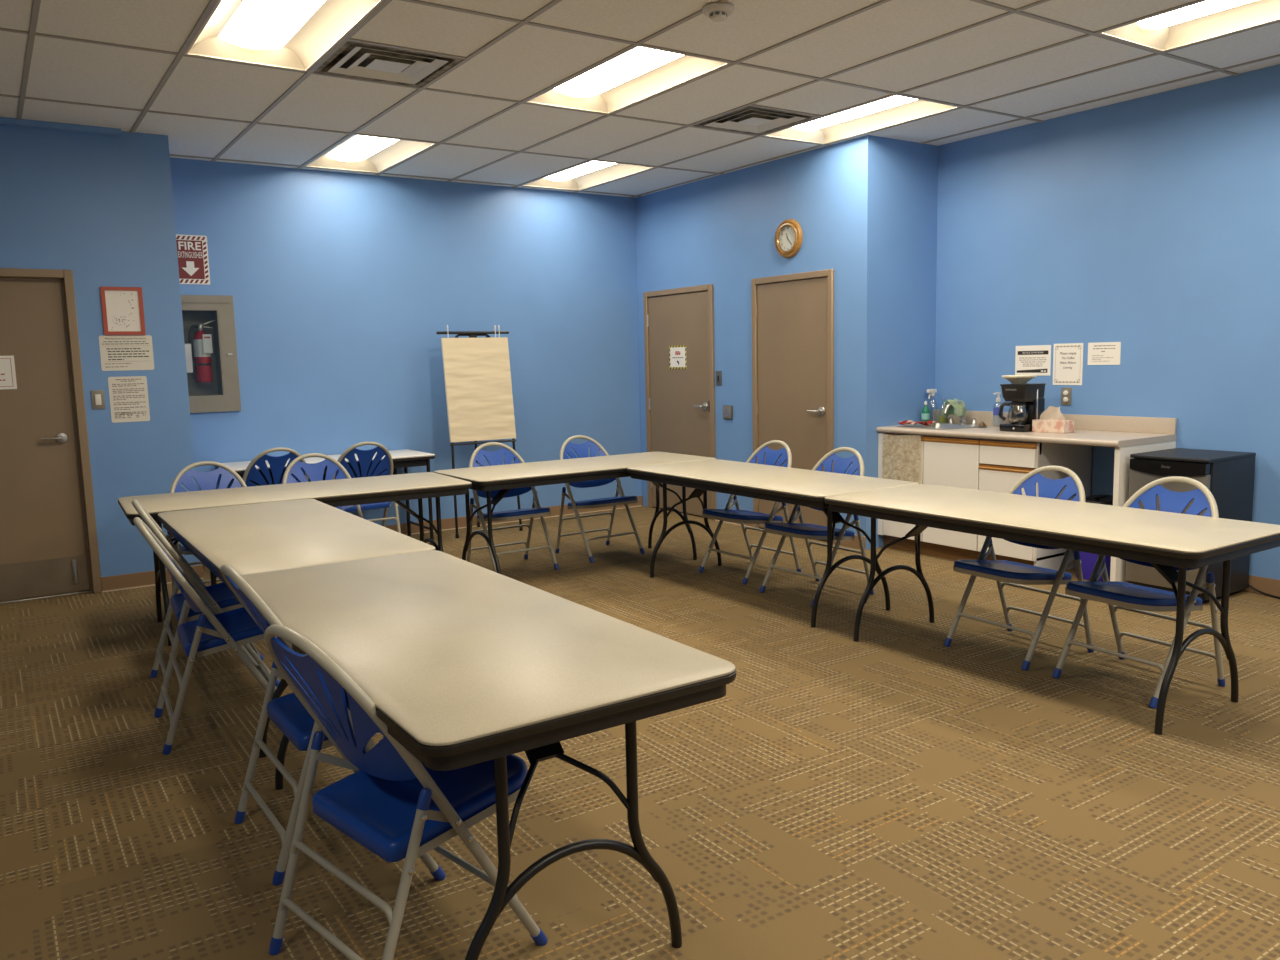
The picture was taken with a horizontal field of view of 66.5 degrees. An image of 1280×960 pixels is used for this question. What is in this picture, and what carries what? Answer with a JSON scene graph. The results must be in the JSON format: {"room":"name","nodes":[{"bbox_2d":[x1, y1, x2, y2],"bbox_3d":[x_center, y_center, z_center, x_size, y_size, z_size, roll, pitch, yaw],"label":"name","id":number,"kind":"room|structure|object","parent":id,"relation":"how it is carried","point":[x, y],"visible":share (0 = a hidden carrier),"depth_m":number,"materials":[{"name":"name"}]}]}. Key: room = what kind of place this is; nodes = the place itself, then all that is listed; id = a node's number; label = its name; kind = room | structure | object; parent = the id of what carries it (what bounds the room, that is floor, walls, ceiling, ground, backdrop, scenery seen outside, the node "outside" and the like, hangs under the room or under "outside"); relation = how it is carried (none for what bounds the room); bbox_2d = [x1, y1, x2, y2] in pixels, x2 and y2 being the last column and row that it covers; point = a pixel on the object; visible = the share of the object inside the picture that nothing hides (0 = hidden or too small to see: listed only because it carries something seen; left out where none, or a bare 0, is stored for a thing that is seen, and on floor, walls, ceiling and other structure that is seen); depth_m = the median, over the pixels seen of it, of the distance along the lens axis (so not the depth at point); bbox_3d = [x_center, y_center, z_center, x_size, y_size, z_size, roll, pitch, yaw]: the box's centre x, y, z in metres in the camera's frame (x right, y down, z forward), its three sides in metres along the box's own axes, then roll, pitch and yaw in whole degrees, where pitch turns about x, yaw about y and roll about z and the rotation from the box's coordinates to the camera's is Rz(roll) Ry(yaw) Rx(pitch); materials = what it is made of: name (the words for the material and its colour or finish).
{"room":"meeting room","nodes":[
{"label":"meeting room","id":0,"kind":"room"},
{"bbox_2d":[0,125,201,576],"bbox_3d":[-4.779,-0.604,5.410,4.146,2.931,0.120,-6,8,-33],"label":"wall","id":1,"kind":"structure","parent":0,"point":[99,208],"depth_m":6.25,"materials":[{"name":"blue paint"}]},
{"bbox_2d":[0,268,101,603],"bbox_3d":[-3.989,-0.249,5.963,1.065,2.055,0.132,-6,8,-33],"label":"door","id":2,"kind":"structure","parent":1,"relation":"in","point":[49,543],"depth_m":6.12,"materials":[{"name":"brown paint"}]},
{"bbox_2d":[0,356,16,389],"bbox_3d":[-3.965,-0.651,5.936,0.280,0.205,0.002,-6,8,-33],"label":"notice","id":3,"kind":"object","parent":2,"relation":"attached to","point":[7,364],"visible":1,"depth_m":5.99,"materials":[{"name":"white paper"}]},
{"bbox_2d":[0,117,120,136],"bbox_3d":[-4.876,-2.019,5.080,3.868,0.035,0.065,-6,8,-33],"label":"trim","id":4,"kind":"structure","parent":1,"relation":"attached to","point":[5,121],"depth_m":5.94,"materials":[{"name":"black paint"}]},
{"bbox_2d":[91,390,104,408],"bbox_3d":[-3.460,-0.513,6.231,0.074,0.120,0.014,-6,8,-33],"label":"light switch","id":5,"kind":"object","parent":1,"relation":"attached to","point":[97,396],"visible":1,"depth_m":6.23,"materials":[{"name":"grey metal"}]},
{"bbox_2d":[100,286,145,334],"bbox_3d":[-3.319,-1.085,6.265,0.238,0.304,0.014,-6,8,-33],"label":"framed picture","id":6,"kind":"object","parent":1,"relation":"attached to","point":[122,307],"visible":1,"depth_m":6.26,"materials":[{"name":"red"}]},
{"bbox_2d":[105,290,140,330],"bbox_3d":[-3.321,-1.085,6.268,0.191,0.261,0.006,-6,8,-33],"label":"print","id":7,"kind":"object","parent":6,"relation":"attached to","point":[122,307],"depth_m":6.26,"materials":[{"name":"white paper"}]},
{"bbox_2d":[99,335,153,370],"bbox_3d":[-3.314,-0.821,6.303,0.305,0.224,0.002,-6,8,-33],"label":"notice","id":8,"kind":"object","parent":1,"relation":"attached to","point":[117,352],"visible":1,"depth_m":6.30,"materials":[{"name":"beige paper"}]},
{"bbox_2d":[108,376,149,422],"bbox_3d":[-3.316,-0.524,6.334,0.224,0.294,0.002,-6,8,-33],"label":"notice","id":9,"kind":"object","parent":1,"relation":"attached to","point":[129,402],"visible":1,"depth_m":6.33,"materials":[{"name":"beige paper"}]},
{"bbox_2d":[101,565,203,591],"bbox_3d":[-3.244,0.653,6.505,0.612,0.098,0.010,-6,8,-33],"label":"baseboard","id":10,"kind":"structure","parent":1,"relation":"attached to","point":[141,578],"depth_m":6.43,"materials":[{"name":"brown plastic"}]},
{"bbox_2d":[170,157,641,525],"bbox_3d":[-1.751,-1.028,8.280,4.358,2.931,0.120,-6,8,-33],"label":"wall","id":11,"kind":"structure","parent":0,"point":[342,286],"depth_m":8.06,"materials":[{"name":"blue paint"}]},
{"bbox_2d":[176,234,209,284],"bbox_3d":[-3.280,-1.605,7.109,0.254,0.352,0.004,-6,8,-33],"label":"fire sign","id":12,"kind":"object","parent":11,"relation":"attached to","point":[192,250],"visible":0.92,"depth_m":7.12,"materials":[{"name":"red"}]},
{"bbox_2d":[181,295,240,412],"bbox_3d":[-3.262,-0.936,7.262,0.462,0.857,0.230,-6,8,-33],"label":"fire extinguisher cabinet","id":13,"kind":"object","parent":11,"relation":"attached to","point":[222,394],"visible":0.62,"depth_m":7.29,"materials":[{"name":"grey metal"}]},
{"bbox_2d":[188,320,214,382],"bbox_3d":[-3.260,-0.963,7.293,0.176,0.465,0.119,-3,7,-9],"label":"fire extinguisher","id":14,"kind":"object","parent":13,"relation":"in","point":[202,342],"visible":1,"depth_m":7.25,"materials":[{"name":"red paint"}]},
{"bbox_2d":[385,496,642,534],"bbox_3d":[-1.682,0.383,8.400,4.118,0.098,0.010,-6,8,-33],"label":"baseboard","id":15,"kind":"structure","parent":11,"relation":"attached to","point":[449,523],"depth_m":8.54,"materials":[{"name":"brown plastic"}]},
{"bbox_2d":[0,506,1279,959],"bbox_3d":[0.047,1.115,2.873,9.254,0.080,11.490,-6,8,-33],"label":"floor","id":16,"kind":"structure","parent":0,"point":[895,792],"depth_m":3.20,"materials":[{"name":"brown carpet"}]},
{"bbox_2d":[133,517,276,754],"bbox_3d":[-1.681,0.555,3.904,0.551,0.872,0.516,-5,8,-30],"label":"folding chair","id":17,"kind":"object","parent":16,"relation":"on","point":[212,632],"visible":0.89,"depth_m":3.75,"materials":[{"name":"blue plastic"}]},
{"bbox_2d":[132,499,279,705],"bbox_3d":[-1.959,0.497,4.425,0.551,0.872,0.516,-5,8,-30],"label":"folding chair","id":18,"kind":"object","parent":16,"relation":"on","point":[222,599],"visible":0.53,"depth_m":4.32,"materials":[{"name":"blue plastic"}]},
{"bbox_2d":[167,461,246,621],"bbox_3d":[-2.507,0.341,5.790,0.516,0.872,0.551,-6,8,-32],"label":"folding chair","id":19,"kind":"object","parent":16,"relation":"on","point":[205,480],"visible":0.24,"depth_m":5.92,"materials":[{"name":"blue plastic"}]},
{"bbox_2d":[242,447,308,486],"bbox_3d":[-2.681,0.181,7.123,0.516,0.872,0.551,-6,9,-34],"label":"folding chair","id":20,"kind":"object","parent":16,"relation":"on","point":[277,464],"visible":0.24,"depth_m":6.89,"materials":[{"name":"blue plastic"}]},
{"bbox_2d":[118,472,471,645],"bbox_3d":[-1.947,0.414,5.663,1.828,0.720,0.762,-6,8,-31],"label":"folding table","id":21,"kind":"object","parent":16,"relation":"on","point":[397,488],"visible":0.66,"depth_m":5.53,"materials":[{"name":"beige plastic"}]},
{"bbox_2d":[158,499,435,757],"bbox_3d":[-1.576,0.569,4.334,0.762,0.720,1.828,-6,8,-33],"label":"folding table","id":22,"kind":"object","parent":16,"relation":"on","point":[288,534],"visible":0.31,"depth_m":4.07,"materials":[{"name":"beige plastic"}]},
{"bbox_2d":[220,564,375,885],"bbox_3d":[-0.947,0.653,2.975,0.551,0.872,0.516,-6,9,-34],"label":"folding chair","id":23,"kind":"object","parent":16,"relation":"on","point":[286,712],"visible":0.34,"depth_m":2.83,"materials":[{"name":"blue plastic"}]},
{"bbox_2d":[282,453,362,517],"bbox_3d":[-1.975,0.282,6.168,0.516,0.872,0.551,-6,8,-33],"label":"folding chair","id":24,"kind":"object","parent":16,"relation":"on","point":[315,471],"visible":0.25,"depth_m":6.31,"materials":[{"name":"blue plastic"}]},
{"bbox_2d":[215,449,434,544],"bbox_3d":[-2.389,0.194,7.529,1.510,0.720,0.600,-6,8,-33],"label":"side table","id":25,"kind":"object","parent":16,"relation":"on","point":[406,458],"visible":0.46,"depth_m":7.59,"materials":[{"name":"white laminate"}]},
{"bbox_2d":[332,442,400,532],"bbox_3d":[-2.150,0.125,7.476,0.516,0.872,0.551,-6,8,-32],"label":"folding chair","id":26,"kind":"object","parent":16,"relation":"on","point":[365,457],"visible":0.38,"depth_m":7.31,"materials":[{"name":"blue plastic"}]},
{"bbox_2d":[264,624,547,959],"bbox_3d":[-0.573,0.722,2.343,0.551,0.872,0.516,-8,10,-44],"label":"folding chair","id":27,"kind":"object","parent":16,"relation":"on","point":[397,807],"visible":0.94,"depth_m":2.24,"materials":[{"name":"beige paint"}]},
{"bbox_2d":[436,325,522,537],"bbox_3d":[-1.378,-0.427,8.215,0.630,1.736,0.429,-6,8,-31],"label":"easel","id":28,"kind":"object","parent":16,"relation":"on","point":[472,334],"visible":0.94,"depth_m":8.08,"materials":[{"name":"black paint"}]},
{"bbox_2d":[441,337,515,441],"bbox_3d":[-1.332,-0.754,8.084,0.576,0.845,0.124,-6,8,-31],"label":"pad","id":29,"kind":"object","parent":28,"relation":"hanging from","point":[477,374],"visible":1,"depth_m":8.07,"materials":[{"name":"beige paper"}]},
{"bbox_2d":[227,550,735,959],"bbox_3d":[-0.577,0.735,2.805,0.762,0.720,1.828,-6,8,-33],"label":"folding table","id":30,"kind":"object","parent":16,"relation":"on","point":[463,663],"visible":0.85,"depth_m":2.28,"materials":[{"name":"beige laminate"}]},
{"bbox_2d":[467,442,558,572],"bbox_3d":[-0.893,0.189,6.720,0.516,0.872,0.551,-6,8,-33],"label":"folding chair","id":31,"kind":"object","parent":16,"relation":"on","point":[496,457],"visible":0.59,"depth_m":6.79,"materials":[{"name":"blue plastic"}]},
{"bbox_2d":[434,452,715,573],"bbox_3d":[-0.405,0.251,6.694,1.828,0.720,0.762,-6,8,-33],"label":"folding table","id":32,"kind":"object","parent":16,"relation":"on","point":[504,478],"visible":0.81,"depth_m":6.38,"materials":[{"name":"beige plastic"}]},
{"bbox_2d":[555,435,644,562],"bbox_3d":[-0.304,0.118,7.183,0.516,0.872,0.551,-6,9,-35],"label":"folding chair","id":33,"kind":"object","parent":16,"relation":"on","point":[582,450],"visible":0.66,"depth_m":7.24,"materials":[{"name":"blue plastic"}]},
{"bbox_2d":[698,440,800,584],"bbox_3d":[0.711,0.191,6.404,0.551,0.872,0.516,-6,9,-34],"label":"folding chair","id":34,"kind":"object","parent":16,"relation":"on","point":[736,516],"visible":0.56,"depth_m":6.40,"materials":[{"name":"blue plastic"}]},
{"bbox_2d":[627,459,918,627],"bbox_3d":[0.723,0.325,5.881,0.762,0.720,1.828,-6,8,-33],"label":"folding table","id":35,"kind":"object","parent":16,"relation":"on","point":[802,487],"visible":0.82,"depth_m":5.58,"materials":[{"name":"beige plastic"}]},
{"bbox_2d":[759,447,873,606],"bbox_3d":[1.044,0.256,5.813,0.551,0.872,0.516,-6,8,-33],"label":"folding chair","id":36,"kind":"object","parent":16,"relation":"on","point":[802,530],"visible":0.62,"depth_m":5.82,"materials":[{"name":"blue plastic"}]},
{"bbox_2d":[878,432,1092,569],"bbox_3d":[2.356,0.107,6.791,0.621,0.853,1.287,-6,8,-33],"label":"base cabinet","id":37,"kind":"object","parent":16,"relation":"on","point":[992,465],"visible":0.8,"depth_m":6.41,"materials":[{"name":"white"}]},
{"bbox_2d":[882,434,920,483],"bbox_3d":[1.855,-0.133,6.931,0.010,0.387,0.345,-6,8,-33],"label":"hand towel","id":38,"kind":"object","parent":37,"relation":"hanging from","point":[901,454],"visible":0.84,"depth_m":6.92,"materials":[{"name":"beige fabric"}]},
{"bbox_2d":[876,409,1176,582],"bbox_3d":[2.498,0.063,6.557,0.637,0.991,1.824,-6,8,-33],"label":"countertop","id":39,"kind":"structure","parent":37,"relation":"on","point":[1129,435],"depth_m":6.04,"materials":[{"name":"beige laminate"}]},
{"bbox_2d":[921,401,929,421],"bbox_3d":[2.121,-0.504,7.245,0.059,0.166,0.059,-6,8,-33],"label":"dish soap","id":40,"kind":"object","parent":39,"relation":"on","point":[925,415],"visible":0.87,"depth_m":7.23,"materials":[{"name":"teal plastic"}]},
{"bbox_2d":[927,389,937,422],"bbox_3d":[2.187,-0.556,7.312,0.093,0.250,0.076,-6,8,-33],"label":"spray bottle","id":41,"kind":"object","parent":39,"relation":"on","point":[931,392],"visible":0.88,"depth_m":7.29,"materials":[{"name":"white plastic"}]},
{"bbox_2d":[897,423,977,429],"bbox_3d":[2.158,-0.302,6.985,0.444,0.171,0.474,-6,8,-33],"label":"sink","id":42,"kind":"object","parent":39,"relation":"in","point":[942,426],"visible":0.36,"depth_m":7.12,"materials":[{"name":"metal"}]},
{"bbox_2d":[894,420,935,425],"bbox_3d":[1.967,-0.408,6.984,0.159,0.038,0.266,-6,8,-33],"label":"dishcloth","id":43,"kind":"object","parent":42,"relation":"on","point":[906,422],"visible":1,"depth_m":6.93,"materials":[{"name":"red fabric"}]},
{"bbox_2d":[938,408,947,422],"bbox_3d":[2.248,-0.516,7.225,0.070,0.190,0.070,-6,8,-33],"label":"soap bottle","id":44,"kind":"object","parent":39,"relation":"on","point":[941,419],"visible":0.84,"depth_m":7.21,"materials":[{"name":"green plastic"}]},
{"bbox_2d":[944,401,976,424],"bbox_3d":[2.332,-0.489,7.099,0.233,0.175,0.210,1,7,18],"label":"faucet","id":45,"kind":"object","parent":39,"relation":"on","point":[962,419],"visible":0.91,"depth_m":7.10,"materials":[{"name":"metal"}]},
{"bbox_2d":[942,398,966,416],"bbox_3d":[2.286,-0.524,7.093,0.140,0.136,0.145,-6,8,-33],"label":"dishcloth","id":46,"kind":"object","parent":45,"relation":"hanging from","point":[960,409],"visible":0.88,"depth_m":7.08,"materials":[{"name":"green fabric"}]},
{"bbox_2d":[977,422,986,427],"bbox_3d":[2.392,-0.388,6.819,0.072,0.040,0.072,-6,8,-33],"label":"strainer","id":47,"kind":"object","parent":39,"relation":"on","point":[982,424],"visible":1,"depth_m":6.80,"materials":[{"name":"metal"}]},
{"bbox_2d":[993,392,1002,425],"bbox_3d":[2.506,-0.497,6.837,0.079,0.234,0.068,-6,8,-33],"label":"pump dispenser","id":48,"kind":"object","parent":39,"relation":"on","point":[997,421],"visible":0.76,"depth_m":6.82,"materials":[{"name":"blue plastic"}]},
{"bbox_2d":[998,383,1045,431],"bbox_3d":[2.519,-0.480,6.439,0.234,0.308,0.208,-6,8,-33],"label":"coffee maker","id":49,"kind":"object","parent":39,"relation":"on","point":[1027,400],"visible":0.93,"depth_m":6.39,"materials":[{"name":"black plastic"}]},
{"bbox_2d":[1002,375,1036,383],"bbox_3d":[2.495,-0.661,6.422,0.217,0.056,0.217,-6,8,-33],"label":"filter","id":50,"kind":"object","parent":49,"relation":"on","point":[1014,379],"visible":0.99,"depth_m":6.37,"materials":[{"name":"beige paper"}]},
{"bbox_2d":[1032,406,1073,432],"bbox_3d":[2.662,-0.393,6.285,0.116,0.168,0.224,-6,9,-35],"label":"tissue box","id":51,"kind":"object","parent":39,"relation":"on","point":[1051,420],"visible":1,"depth_m":6.26,"materials":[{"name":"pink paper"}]},
{"bbox_2d":[943,465,1093,670],"bbox_3d":[1.795,0.385,4.625,0.551,0.872,0.516,-6,8,-31],"label":"folding chair","id":52,"kind":"object","parent":16,"relation":"on","point":[1013,574],"visible":0.64,"depth_m":4.61,"materials":[{"name":"blue plastic"}]},
{"bbox_2d":[824,484,1279,734],"bbox_3d":[1.726,0.490,4.352,0.762,0.720,1.828,-6,8,-33],"label":"folding table","id":53,"kind":"object","parent":16,"relation":"on","point":[1165,540],"visible":1,"depth_m":3.94,"materials":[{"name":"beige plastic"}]},
{"bbox_2d":[1076,494,1112,580],"bbox_3d":[2.883,0.357,6.088,0.384,0.505,0.269,-6,8,-33],"label":"waste bin","id":54,"kind":"object","parent":16,"relation":"on","point":[1088,560],"visible":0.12,"depth_m":6.01,"materials":[{"name":"blue plastic"}]},
{"bbox_2d":[1052,476,1224,708],"bbox_3d":[2.116,0.439,4.129,0.551,0.872,0.516,-5,8,-30],"label":"folding chair","id":55,"kind":"object","parent":16,"relation":"on","point":[1125,596],"visible":0.57,"depth_m":4.12,"materials":[{"name":"blue plastic"}]},
{"bbox_2d":[1126,448,1255,603],"bbox_3d":[3.154,0.253,5.614,0.547,0.815,0.444,-6,8,-33],"label":"mini fridge","id":56,"kind":"object","parent":16,"relation":"on","point":[1229,475],"visible":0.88,"depth_m":5.47,"materials":[{"name":"black metal"}]},
{"bbox_2d":[1248,584,1279,598],"bbox_3d":[3.724,0.639,5.268,0.082,0.104,1.024,-6,8,-33],"label":"power cord","id":57,"kind":"object","parent":16,"relation":"on","point":[1249,585],"visible":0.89,"depth_m":5.57,"materials":[{"name":"black rubber"}]},
{"bbox_2d":[0,0,1279,197],"bbox_3d":[-0.028,-1.836,2.474,9.104,0.015,11.340,-6,8,-33],"label":"ceiling","id":58,"kind":"structure","parent":0,"point":[529,60],"depth_m":5.23,"materials":[{"name":"tile"}]},
{"bbox_2d":[185,0,384,71],"bbox_3d":[-1.620,-2.079,4.355,0.594,0.116,1.203,-6,8,-33],"label":"ceiling light","id":59,"kind":"object","parent":58,"relation":"attached to","point":[287,34],"visible":0.97,"depth_m":4.53,"materials":[{"name":"beige plastic"}]},
{"bbox_2d":[305,135,435,172],"bbox_3d":[-1.969,-2.402,7.040,0.594,0.116,1.203,-6,8,-33],"label":"ceiling light","id":60,"kind":"object","parent":58,"relation":"attached to","point":[357,152],"visible":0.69,"depth_m":7.23,"materials":[{"name":"beige plastic"}]},
{"bbox_2d":[314,41,462,86],"bbox_3d":[-1.284,-2.150,4.944,0.586,0.109,0.586,-6,8,-33],"label":"ceiling vent","id":61,"kind":"object","parent":58,"relation":"in","point":[357,60],"visible":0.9,"depth_m":5.04,"materials":[{"name":"silver metal"}]},
{"bbox_2d":[522,161,654,190],"bbox_3d":[-0.452,-2.562,8.049,0.594,0.116,1.203,-6,8,-33],"label":"ceiling light","id":62,"kind":"object","parent":58,"relation":"attached to","point":[592,173],"visible":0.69,"depth_m":8.26,"materials":[{"name":"beige plastic"}]},
{"bbox_2d":[526,46,730,113],"bbox_3d":[-0.103,-2.238,5.364,0.594,0.116,1.203,-6,8,-33],"label":"ceiling light","id":63,"kind":"object","parent":58,"relation":"attached to","point":[639,73],"visible":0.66,"depth_m":5.47,"materials":[{"name":"beige plastic"}]},
{"bbox_2d":[0,0,1279,197],"bbox_3d":[-0.028,-1.826,2.475,9.004,0.008,11.240,-6,8,-33],"label":"ceiling grid","id":64,"kind":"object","parent":58,"relation":"attached to","point":[36,3],"depth_m":5.28,"materials":[{"name":"silver metal"}]},
{"bbox_2d":[702,2,733,21],"bbox_3d":[0.341,-2.026,4.242,0.140,0.050,0.140,-6,8,-33],"label":"smoke detector","id":65,"kind":"object","parent":58,"relation":"attached to","point":[717,12],"visible":1,"depth_m":4.21,"materials":[{"name":"beige plastic"}]},
{"bbox_2d":[693,106,816,134],"bbox_3d":[0.739,-2.364,6.289,0.586,0.109,0.586,-6,8,-33],"label":"ceiling vent","id":66,"kind":"object","parent":58,"relation":"in","point":[749,119],"visible":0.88,"depth_m":6.41,"materials":[{"name":"silver metal"}]},
{"bbox_2d":[764,95,958,143],"bbox_3d":[1.414,-2.398,6.373,0.594,0.116,1.203,-6,8,-33],"label":"ceiling light","id":67,"kind":"object","parent":58,"relation":"attached to","point":[894,110],"visible":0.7,"depth_m":6.51,"materials":[{"name":"beige plastic"}]},
{"bbox_2d":[1098,0,1279,51],"bbox_3d":[2.775,-2.182,4.361,0.594,0.116,1.203,-6,8,-33],"label":"ceiling light","id":68,"kind":"object","parent":58,"relation":"attached to","point":[1208,19],"visible":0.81,"depth_m":4.72,"materials":[{"name":"beige plastic"}]},
{"bbox_2d":[635,135,879,549],"bbox_3d":[0.853,-1.079,8.196,0.120,2.931,2.916,-6,8,-33],"label":"wall","id":69,"kind":"structure","parent":0,"point":[719,231],"depth_m":7.71,"materials":[{"name":"blue paint"}]},
{"bbox_2d":[643,284,715,519],"bbox_3d":[0.376,-0.708,8.899,0.162,2.045,1.040,-6,8,-33],"label":"door","id":70,"kind":"structure","parent":69,"relation":"in","point":[680,403],"depth_m":8.84,"materials":[{"name":"brown paint"}]},
{"bbox_2d":[669,345,686,368],"bbox_3d":[0.342,-1.112,8.835,0.003,0.210,0.262,-6,8,-33],"label":"warning sign","id":71,"kind":"object","parent":70,"relation":"attached to","point":[677,354],"visible":1,"depth_m":8.83,"materials":[{"name":"white paper"}]},
{"bbox_2d":[716,371,721,384],"bbox_3d":[0.674,-0.875,8.377,0.014,0.124,0.072,-6,8,-33],"label":"wall switch","id":72,"kind":"object","parent":69,"relation":"attached to","point":[718,373],"visible":1,"depth_m":8.37,"materials":[{"name":"grey"}]},
{"bbox_2d":[723,405,732,418],"bbox_3d":[0.744,-0.578,8.310,0.024,0.116,0.120,-6,8,-33],"label":"button","id":73,"kind":"object","parent":69,"relation":"attached to","point":[727,409],"visible":1,"depth_m":8.29,"materials":[{"name":"grey"}]},
{"bbox_2d":[725,521,752,526],"bbox_3d":[0.813,0.329,8.362,0.010,0.098,0.518,-6,8,-33],"label":"baseboard","id":74,"kind":"structure","parent":69,"relation":"attached to","point":[745,524],"depth_m":8.23,"materials":[{"name":"brown plastic"}]},
{"bbox_2d":[775,219,802,257],"bbox_3d":[1.136,-1.857,7.507,0.036,0.296,0.296,-6,8,-33],"label":"wall clock","id":75,"kind":"object","parent":69,"relation":"attached to","point":[788,235],"visible":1,"depth_m":7.49,"materials":[{"name":"brown wood"}]},
{"bbox_2d":[751,269,833,540],"bbox_3d":[1.209,-0.575,7.667,0.162,2.045,0.911,-6,8,-33],"label":"door","id":76,"kind":"structure","parent":69,"relation":"in","point":[793,314],"depth_m":7.59,"materials":[{"name":"brown paint"}]},
{"bbox_2d":[833,535,864,548],"bbox_3d":[1.556,0.448,7.264,0.010,0.098,0.322,-6,8,-33],"label":"baseboard","id":77,"kind":"structure","parent":69,"relation":"attached to","point":[854,543],"depth_m":7.22,"materials":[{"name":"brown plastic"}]},
{"bbox_2d":[877,137,937,547],"bbox_3d":[1.990,-0.992,7.280,0.740,2.931,0.120,-6,8,-33],"label":"wall","id":78,"kind":"structure","parent":0,"point":[908,190],"depth_m":7.13,"materials":[{"name":"blue paint"}]},
{"bbox_2d":[935,64,1279,579],"bbox_3d":[4.604,-0.644,3.968,0.120,2.931,8.324,-6,8,-33],"label":"wall","id":79,"kind":"structure","parent":0,"point":[1150,224],"depth_m":6.04,"materials":[{"name":"blue paint"}]},
{"bbox_2d":[1015,345,1050,375],"bbox_3d":[2.696,-0.820,6.697,0.003,0.205,0.272,-6,8,-33],"label":"notice","id":80,"kind":"object","parent":79,"relation":"attached to","point":[1034,359],"visible":1,"depth_m":6.69,"materials":[{"name":"white paper"}]},
{"bbox_2d":[933,409,1176,433],"bbox_3d":[2.743,-0.407,6.672,0.020,0.098,1.824,-6,8,-33],"label":"backsplash","id":81,"kind":"structure","parent":79,"relation":"attached to","point":[1157,425],"depth_m":6.27,"materials":[{"name":"beige laminate"}]},
{"bbox_2d":[1061,388,1070,404],"bbox_3d":[2.841,-0.558,6.510,0.014,0.116,0.072,-6,8,-33],"label":"wall outlet","id":82,"kind":"object","parent":79,"relation":"attached to","point":[1065,392],"visible":1,"depth_m":6.51,"materials":[{"name":"grey metal"}]},
{"bbox_2d":[1053,343,1082,384],"bbox_3d":[2.842,-0.769,6.485,0.004,0.275,0.213,-6,8,-33],"label":"notice","id":83,"kind":"object","parent":79,"relation":"attached to","point":[1067,357],"visible":1,"depth_m":6.48,"materials":[{"name":"white paper"}]},
{"bbox_2d":[1087,342,1120,364],"bbox_3d":[2.981,-0.812,6.270,0.002,0.144,0.220,-6,8,-33],"label":"notice","id":84,"kind":"object","parent":79,"relation":"attached to","point":[1099,353],"visible":1,"depth_m":6.27,"materials":[{"name":"white paper"}]},
{"bbox_2d":[1241,575,1279,596],"bbox_3d":[5.100,0.849,3.341,0.010,0.098,6.470,-6,8,-33],"label":"baseboard","id":85,"kind":"structure","parent":79,"relation":"attached to","point":[1266,585],"depth_m":5.58,"materials":[{"name":"brown plastic"}]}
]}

